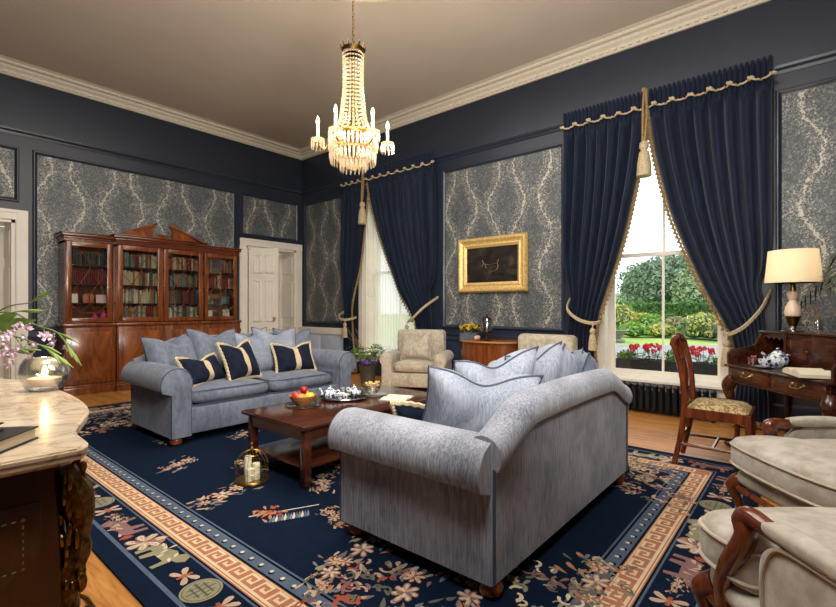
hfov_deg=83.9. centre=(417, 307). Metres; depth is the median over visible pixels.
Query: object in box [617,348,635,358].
plant
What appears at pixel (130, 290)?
book
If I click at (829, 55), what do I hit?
trim
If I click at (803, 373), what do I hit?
open book
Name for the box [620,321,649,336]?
shrub
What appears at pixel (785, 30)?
wall
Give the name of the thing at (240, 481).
cage
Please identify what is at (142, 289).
book
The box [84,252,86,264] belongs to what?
book
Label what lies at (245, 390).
seat cushion
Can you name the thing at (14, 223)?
door
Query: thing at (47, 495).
commode
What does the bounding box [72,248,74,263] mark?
book
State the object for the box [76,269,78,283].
book
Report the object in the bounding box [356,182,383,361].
window
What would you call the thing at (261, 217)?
trim
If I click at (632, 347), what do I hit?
geranium
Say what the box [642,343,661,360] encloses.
geranium
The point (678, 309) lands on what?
hedge
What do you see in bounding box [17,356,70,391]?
bowl
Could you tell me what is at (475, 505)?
sofa
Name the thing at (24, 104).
wall
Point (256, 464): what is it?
pillar candle
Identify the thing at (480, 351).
base cabinet
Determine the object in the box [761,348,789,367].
teapot
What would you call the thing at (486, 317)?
glass cloche
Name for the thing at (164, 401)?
sofa
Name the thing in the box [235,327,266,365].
cushion
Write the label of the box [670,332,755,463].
dining chair
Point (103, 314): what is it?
vase
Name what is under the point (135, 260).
book
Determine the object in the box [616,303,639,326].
shrub
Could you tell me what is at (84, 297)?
wooden box
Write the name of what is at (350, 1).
trim
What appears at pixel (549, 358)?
cushion
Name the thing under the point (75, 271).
book
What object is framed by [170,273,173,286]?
book
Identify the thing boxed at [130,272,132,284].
book
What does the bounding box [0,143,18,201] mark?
trim
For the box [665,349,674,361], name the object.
plant
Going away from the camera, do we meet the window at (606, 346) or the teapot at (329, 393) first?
the teapot at (329, 393)
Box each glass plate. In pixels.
[287,402,318,408]
[358,391,386,397]
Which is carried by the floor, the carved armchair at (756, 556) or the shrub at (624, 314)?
the carved armchair at (756, 556)
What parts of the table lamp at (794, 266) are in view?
alabaster stem, lamp shade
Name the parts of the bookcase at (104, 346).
shelf, shelf, shelf, glazed door, cupboard door, burl panel, shelf, shelf, shelf, glazed door, cupboard door, burl panel, cornice, shelf, shelf, glazed door, cupboard door, burl panel, shelf, shelf, glazed door, cupboard door, burl panel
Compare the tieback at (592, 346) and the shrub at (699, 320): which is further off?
the shrub at (699, 320)
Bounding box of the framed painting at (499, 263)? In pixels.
[458,232,527,292]
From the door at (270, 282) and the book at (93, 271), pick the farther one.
the door at (270, 282)
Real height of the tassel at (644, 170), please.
0.995 m
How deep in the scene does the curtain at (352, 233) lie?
8.46 m
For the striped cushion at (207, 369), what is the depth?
4.42 m
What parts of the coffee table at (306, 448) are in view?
leg, leg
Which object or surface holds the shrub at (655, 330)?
on the lawn
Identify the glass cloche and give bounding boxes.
[480,314,493,340]
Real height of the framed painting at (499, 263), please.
0.810 m
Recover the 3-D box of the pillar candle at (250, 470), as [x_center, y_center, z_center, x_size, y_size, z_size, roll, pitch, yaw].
[-1.147,1.124,3.155,0.053,0.097,0.053,0,0,40]
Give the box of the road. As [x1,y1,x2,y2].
[616,345,717,361]
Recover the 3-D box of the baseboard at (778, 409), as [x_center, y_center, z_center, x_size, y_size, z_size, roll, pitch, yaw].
[-0.667,1.075,4.269,9.740,0.250,6.050,0,0,40]
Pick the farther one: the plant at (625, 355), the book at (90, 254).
the book at (90, 254)
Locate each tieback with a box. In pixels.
[338,311,356,337]
[405,296,437,328]
[566,298,599,350]
[720,289,771,366]
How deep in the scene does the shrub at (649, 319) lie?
27.60 m
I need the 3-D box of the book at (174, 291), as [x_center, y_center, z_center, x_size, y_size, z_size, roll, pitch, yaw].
[-3.927,-0.182,7.507,0.131,0.224,0.029,0,0,40]
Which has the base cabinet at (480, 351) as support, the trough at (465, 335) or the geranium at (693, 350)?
the trough at (465, 335)
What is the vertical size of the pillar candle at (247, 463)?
0.162 m
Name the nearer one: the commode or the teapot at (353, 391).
the commode
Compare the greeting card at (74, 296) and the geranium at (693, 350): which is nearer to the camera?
the geranium at (693, 350)
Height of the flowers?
0.355 m
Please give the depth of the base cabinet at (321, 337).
9.02 m
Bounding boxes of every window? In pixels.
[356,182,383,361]
[597,110,732,398]
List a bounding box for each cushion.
[140,333,196,366]
[174,352,227,387]
[185,328,236,374]
[192,376,267,402]
[215,339,261,380]
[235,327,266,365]
[251,327,295,371]
[251,370,330,390]
[270,341,316,372]
[272,328,311,350]
[389,400,424,419]
[394,359,433,372]
[400,331,432,359]
[421,365,543,431]
[453,346,538,381]
[504,341,562,383]
[561,343,575,377]
[573,348,597,373]
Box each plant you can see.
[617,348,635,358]
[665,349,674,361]
[711,356,717,364]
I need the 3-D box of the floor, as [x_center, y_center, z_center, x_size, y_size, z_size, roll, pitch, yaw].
[-0.900,1.250,4.304,10.540,0.100,7.000,0,0,40]
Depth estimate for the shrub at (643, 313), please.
29.23 m
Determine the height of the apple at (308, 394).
0.079 m
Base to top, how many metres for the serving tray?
0.019 m
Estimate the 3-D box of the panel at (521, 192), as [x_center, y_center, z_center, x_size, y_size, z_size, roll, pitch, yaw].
[1.147,-0.925,6.678,1.990,2.470,0.030,0,0,40]
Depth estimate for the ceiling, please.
5.72 m
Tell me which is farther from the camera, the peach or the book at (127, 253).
the book at (127, 253)
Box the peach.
[296,394,305,397]
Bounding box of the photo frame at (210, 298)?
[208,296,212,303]
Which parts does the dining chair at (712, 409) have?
rail, leg, leg, seat frame, seat, leg, leg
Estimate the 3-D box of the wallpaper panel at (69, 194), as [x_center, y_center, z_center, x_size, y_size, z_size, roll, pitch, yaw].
[-4.318,-0.925,7.471,0.030,2.470,2.930,0,0,40]
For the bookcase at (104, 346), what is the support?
on the floor
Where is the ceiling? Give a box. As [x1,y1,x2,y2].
[0,0,696,147]
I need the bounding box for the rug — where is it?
[77,401,760,606]
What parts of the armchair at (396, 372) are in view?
arm, arm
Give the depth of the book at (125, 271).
6.91 m
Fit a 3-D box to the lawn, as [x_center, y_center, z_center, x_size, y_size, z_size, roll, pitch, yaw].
[35.856,1.800,65.472,150.000,0.300,133.750,0,0,40]
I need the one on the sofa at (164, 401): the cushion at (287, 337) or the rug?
the cushion at (287, 337)
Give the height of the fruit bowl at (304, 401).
0.076 m
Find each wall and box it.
[0,73,301,335]
[302,0,835,334]
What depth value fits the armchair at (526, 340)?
5.71 m
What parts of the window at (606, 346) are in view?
sash, sash, sill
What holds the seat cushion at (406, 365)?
on the armchair at (396, 372)
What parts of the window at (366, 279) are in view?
sill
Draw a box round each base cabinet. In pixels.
[298,326,342,350]
[459,339,517,365]
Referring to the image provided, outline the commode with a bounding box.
[0,378,95,606]
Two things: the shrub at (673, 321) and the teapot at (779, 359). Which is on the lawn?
the shrub at (673, 321)
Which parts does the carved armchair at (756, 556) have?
leg, seat rail, arm frame, panel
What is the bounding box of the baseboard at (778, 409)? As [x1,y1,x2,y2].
[50,362,821,429]
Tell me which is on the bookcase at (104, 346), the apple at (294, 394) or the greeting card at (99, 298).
the greeting card at (99, 298)
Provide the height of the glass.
0.090 m
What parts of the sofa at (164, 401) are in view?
arm, arm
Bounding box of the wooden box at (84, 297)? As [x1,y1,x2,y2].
[81,294,93,302]
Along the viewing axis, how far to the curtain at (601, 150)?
5.59 m
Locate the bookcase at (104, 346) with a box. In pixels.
[54,223,241,395]
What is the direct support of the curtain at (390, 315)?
hanging from the window at (366, 279)
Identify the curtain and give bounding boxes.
[340,169,368,372]
[365,150,435,328]
[374,223,414,351]
[560,92,647,368]
[647,55,776,428]
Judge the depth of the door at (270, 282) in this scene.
8.79 m
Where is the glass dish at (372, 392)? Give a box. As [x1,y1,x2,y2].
[363,383,380,393]
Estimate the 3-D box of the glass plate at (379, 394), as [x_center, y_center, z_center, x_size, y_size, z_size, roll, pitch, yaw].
[-0.405,0.761,4.094,0.268,0.010,0.270,0,0,40]
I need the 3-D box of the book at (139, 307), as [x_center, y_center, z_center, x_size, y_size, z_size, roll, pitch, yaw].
[-4.274,0.072,7.101,0.134,0.215,0.031,0,0,40]
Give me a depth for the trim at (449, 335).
6.64 m
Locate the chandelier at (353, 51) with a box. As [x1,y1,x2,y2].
[316,0,388,161]
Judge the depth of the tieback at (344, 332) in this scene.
8.24 m
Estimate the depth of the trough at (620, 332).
21.99 m
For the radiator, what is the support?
on the floor
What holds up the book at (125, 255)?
on the bookcase at (104, 346)
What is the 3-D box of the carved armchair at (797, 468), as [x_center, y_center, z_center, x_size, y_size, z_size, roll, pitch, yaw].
[2.136,0.684,2.220,0.936,1.047,0.760,0,0,0]
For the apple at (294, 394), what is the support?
in the fruit bowl at (304, 401)
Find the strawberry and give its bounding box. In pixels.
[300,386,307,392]
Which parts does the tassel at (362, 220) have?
cord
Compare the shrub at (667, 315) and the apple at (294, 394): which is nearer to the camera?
the apple at (294, 394)
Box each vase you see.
[100,310,106,317]
[799,299,835,330]
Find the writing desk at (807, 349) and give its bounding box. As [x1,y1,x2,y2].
[721,330,835,446]
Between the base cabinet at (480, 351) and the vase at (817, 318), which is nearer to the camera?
the vase at (817, 318)
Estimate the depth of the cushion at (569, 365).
2.92 m
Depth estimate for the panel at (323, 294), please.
9.28 m
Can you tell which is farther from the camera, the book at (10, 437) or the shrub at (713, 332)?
the shrub at (713, 332)
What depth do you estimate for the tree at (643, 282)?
44.07 m
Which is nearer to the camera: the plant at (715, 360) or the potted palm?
the potted palm
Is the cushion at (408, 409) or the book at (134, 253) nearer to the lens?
the cushion at (408, 409)
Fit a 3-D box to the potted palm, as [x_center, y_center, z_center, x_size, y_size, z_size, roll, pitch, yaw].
[3.605,0.255,3.296,1.465,1.888,1.460,0,0,9]
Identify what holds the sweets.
in the glass dish at (372, 392)
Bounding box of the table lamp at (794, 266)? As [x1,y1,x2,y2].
[764,248,822,331]
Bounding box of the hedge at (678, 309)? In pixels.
[616,300,716,317]
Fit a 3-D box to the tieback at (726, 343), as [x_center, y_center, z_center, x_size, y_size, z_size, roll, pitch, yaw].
[3.252,0.193,4.609,0.386,0.764,0.436,0,0,40]
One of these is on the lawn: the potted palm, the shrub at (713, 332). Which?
the shrub at (713, 332)
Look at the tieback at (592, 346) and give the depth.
5.43 m
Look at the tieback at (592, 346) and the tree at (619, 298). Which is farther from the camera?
the tree at (619, 298)
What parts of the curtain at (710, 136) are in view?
rope trim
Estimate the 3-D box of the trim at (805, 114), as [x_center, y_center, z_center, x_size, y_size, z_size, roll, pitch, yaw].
[4.239,-0.925,4.056,1.780,2.470,0.030,0,0,40]
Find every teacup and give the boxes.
[337,394,346,399]
[340,387,348,392]
[755,358,773,368]
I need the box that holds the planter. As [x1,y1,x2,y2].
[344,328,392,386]
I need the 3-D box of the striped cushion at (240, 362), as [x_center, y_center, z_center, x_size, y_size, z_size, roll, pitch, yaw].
[-1.836,0.543,4.817,0.240,0.415,0.482,0,0,20]
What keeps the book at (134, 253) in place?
on the bookcase at (104, 346)
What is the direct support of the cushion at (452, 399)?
on the sofa at (475, 505)
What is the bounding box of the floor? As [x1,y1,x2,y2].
[74,373,784,606]
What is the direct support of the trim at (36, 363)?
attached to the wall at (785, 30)
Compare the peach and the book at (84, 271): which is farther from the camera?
the book at (84, 271)
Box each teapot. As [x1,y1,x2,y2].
[319,385,340,399]
[347,385,361,396]
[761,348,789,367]
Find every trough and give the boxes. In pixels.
[457,323,479,339]
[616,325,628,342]
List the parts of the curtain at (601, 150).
rope trim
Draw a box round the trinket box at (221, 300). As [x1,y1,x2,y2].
[218,297,229,303]
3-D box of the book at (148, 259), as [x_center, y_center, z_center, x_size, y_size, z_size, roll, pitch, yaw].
[-4.190,-0.715,7.197,0.131,0.210,0.031,0,0,40]
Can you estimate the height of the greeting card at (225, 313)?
0.151 m
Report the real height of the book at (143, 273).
0.203 m
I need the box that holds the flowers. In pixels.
[0,290,81,368]
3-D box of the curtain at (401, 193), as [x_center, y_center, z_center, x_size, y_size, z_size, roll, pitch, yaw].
[-0.357,-0.640,7.697,1.557,3.641,0.238,0,0,40]
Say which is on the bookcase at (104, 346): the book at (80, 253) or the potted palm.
the book at (80, 253)
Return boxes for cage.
[234,442,268,486]
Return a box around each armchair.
[380,329,453,387]
[488,333,577,365]
[690,506,835,606]
[725,416,835,506]
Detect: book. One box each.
[0,426,38,453]
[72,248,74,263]
[74,269,76,283]
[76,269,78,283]
[79,252,81,263]
[83,270,85,283]
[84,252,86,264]
[89,253,91,264]
[92,270,94,283]
[124,252,126,266]
[124,270,126,284]
[124,289,127,302]
[126,252,128,266]
[128,289,131,302]
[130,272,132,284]
[133,253,138,267]
[134,256,136,266]
[135,306,140,316]
[137,271,142,285]
[142,272,144,285]
[142,289,147,302]
[145,255,149,267]
[148,289,151,302]
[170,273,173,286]
[172,290,176,303]
[782,367,830,379]
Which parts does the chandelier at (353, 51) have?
arm, arm, stem, chain, crown, arm, arm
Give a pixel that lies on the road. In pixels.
(619, 348)
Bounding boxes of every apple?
[291,391,300,396]
[305,392,314,396]
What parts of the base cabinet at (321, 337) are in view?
door, door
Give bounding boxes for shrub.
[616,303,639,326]
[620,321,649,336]
[634,311,646,318]
[637,313,661,326]
[644,323,677,336]
[655,312,674,318]
[661,316,682,334]
[676,316,701,337]
[686,311,717,338]
[704,321,717,338]
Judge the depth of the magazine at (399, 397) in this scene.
3.92 m
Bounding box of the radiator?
[622,381,716,422]
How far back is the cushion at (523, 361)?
2.61 m
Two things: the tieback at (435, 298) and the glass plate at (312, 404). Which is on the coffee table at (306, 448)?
the glass plate at (312, 404)
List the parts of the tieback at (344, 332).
cord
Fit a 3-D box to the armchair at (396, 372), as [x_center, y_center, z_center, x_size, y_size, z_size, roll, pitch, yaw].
[-0.001,0.763,6.851,0.970,0.870,0.725,0,0,12]
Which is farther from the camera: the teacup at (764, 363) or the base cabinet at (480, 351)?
the base cabinet at (480, 351)
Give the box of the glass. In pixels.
[747,355,756,364]
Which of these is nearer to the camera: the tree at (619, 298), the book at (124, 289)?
the book at (124, 289)
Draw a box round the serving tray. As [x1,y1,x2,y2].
[318,393,367,401]
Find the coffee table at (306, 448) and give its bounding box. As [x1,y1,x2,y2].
[241,385,426,488]
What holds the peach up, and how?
in the fruit bowl at (304, 401)
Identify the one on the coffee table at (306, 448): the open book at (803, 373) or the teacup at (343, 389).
the teacup at (343, 389)
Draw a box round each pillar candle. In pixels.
[244,455,251,477]
[245,467,252,481]
[252,461,259,479]
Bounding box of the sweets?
[365,381,379,391]
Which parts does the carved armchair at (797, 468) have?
leg, seat rail, arm frame, panel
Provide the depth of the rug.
2.37 m
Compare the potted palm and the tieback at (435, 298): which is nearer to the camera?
the potted palm
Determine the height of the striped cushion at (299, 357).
0.357 m
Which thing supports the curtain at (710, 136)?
hanging from the window at (606, 346)
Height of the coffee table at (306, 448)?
0.420 m
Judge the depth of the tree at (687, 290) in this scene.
40.02 m
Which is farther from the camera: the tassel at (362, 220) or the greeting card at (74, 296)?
the tassel at (362, 220)
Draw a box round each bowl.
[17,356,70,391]
[289,393,316,405]
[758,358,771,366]
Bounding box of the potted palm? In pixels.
[798,252,835,309]
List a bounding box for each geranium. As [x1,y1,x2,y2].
[628,343,650,359]
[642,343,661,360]
[689,345,715,363]
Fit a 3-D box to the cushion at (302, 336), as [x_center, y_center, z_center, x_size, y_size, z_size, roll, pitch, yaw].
[-1.520,0.497,5.713,0.488,0.509,0.300,0,0,-36]
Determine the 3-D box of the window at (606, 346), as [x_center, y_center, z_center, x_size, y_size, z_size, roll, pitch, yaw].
[2.845,-0.667,5.441,1.640,3.245,0.480,0,0,40]
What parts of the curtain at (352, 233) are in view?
rope trim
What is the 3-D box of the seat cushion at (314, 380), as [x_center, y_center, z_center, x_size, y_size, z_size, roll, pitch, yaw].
[-1.496,0.807,5.294,0.740,0.200,0.816,0,0,40]
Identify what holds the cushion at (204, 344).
on the sofa at (164, 401)
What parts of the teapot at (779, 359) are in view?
lid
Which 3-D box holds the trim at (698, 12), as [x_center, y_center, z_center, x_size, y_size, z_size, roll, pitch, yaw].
[-0.667,-3.163,4.269,9.740,0.155,6.050,0,0,40]
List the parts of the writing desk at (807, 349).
leg, drawer, leg, swan neck handle, cupboard door, drawer, cupboard door, leg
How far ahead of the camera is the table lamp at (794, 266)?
3.70 m
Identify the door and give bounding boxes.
[0,208,27,380]
[239,238,301,333]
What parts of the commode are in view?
drawer panel, handle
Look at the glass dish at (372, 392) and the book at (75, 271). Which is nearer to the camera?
the glass dish at (372, 392)
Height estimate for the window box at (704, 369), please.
0.150 m
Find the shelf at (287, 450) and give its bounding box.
[253,436,339,467]
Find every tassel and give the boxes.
[358,168,366,224]
[636,87,651,177]
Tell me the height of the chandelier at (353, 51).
2.020 m
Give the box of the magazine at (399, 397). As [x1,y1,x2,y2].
[380,394,415,400]
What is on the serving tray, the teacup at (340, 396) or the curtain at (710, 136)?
the teacup at (340, 396)
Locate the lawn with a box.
[616,335,717,344]
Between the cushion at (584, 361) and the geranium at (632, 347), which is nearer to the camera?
the cushion at (584, 361)
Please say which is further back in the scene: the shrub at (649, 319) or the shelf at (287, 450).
the shrub at (649, 319)
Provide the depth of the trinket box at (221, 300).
8.12 m
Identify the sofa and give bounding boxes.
[121,333,356,445]
[327,369,632,597]
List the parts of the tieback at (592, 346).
cord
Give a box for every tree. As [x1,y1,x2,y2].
[616,254,692,302]
[616,292,628,302]
[670,267,709,302]
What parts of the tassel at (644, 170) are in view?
cord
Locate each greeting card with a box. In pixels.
[72,294,77,302]
[96,295,106,302]
[222,310,229,315]
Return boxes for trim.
[0,0,770,159]
[0,48,835,196]
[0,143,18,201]
[27,326,518,344]
[28,335,819,407]
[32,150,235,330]
[240,192,297,241]
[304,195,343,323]
[338,0,392,2]
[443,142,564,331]
[775,77,835,332]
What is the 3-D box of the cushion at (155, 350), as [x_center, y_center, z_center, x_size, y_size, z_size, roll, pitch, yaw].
[-2.428,0.502,4.606,0.314,0.505,0.547,0,0,26]
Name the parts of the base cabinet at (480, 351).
door, door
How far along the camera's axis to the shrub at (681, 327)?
24.52 m
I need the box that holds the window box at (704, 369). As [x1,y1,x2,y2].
[616,357,717,375]
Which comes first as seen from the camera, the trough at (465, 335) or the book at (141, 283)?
the trough at (465, 335)
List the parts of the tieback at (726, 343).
cord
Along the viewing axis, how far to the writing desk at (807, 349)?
3.60 m
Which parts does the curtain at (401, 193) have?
rope trim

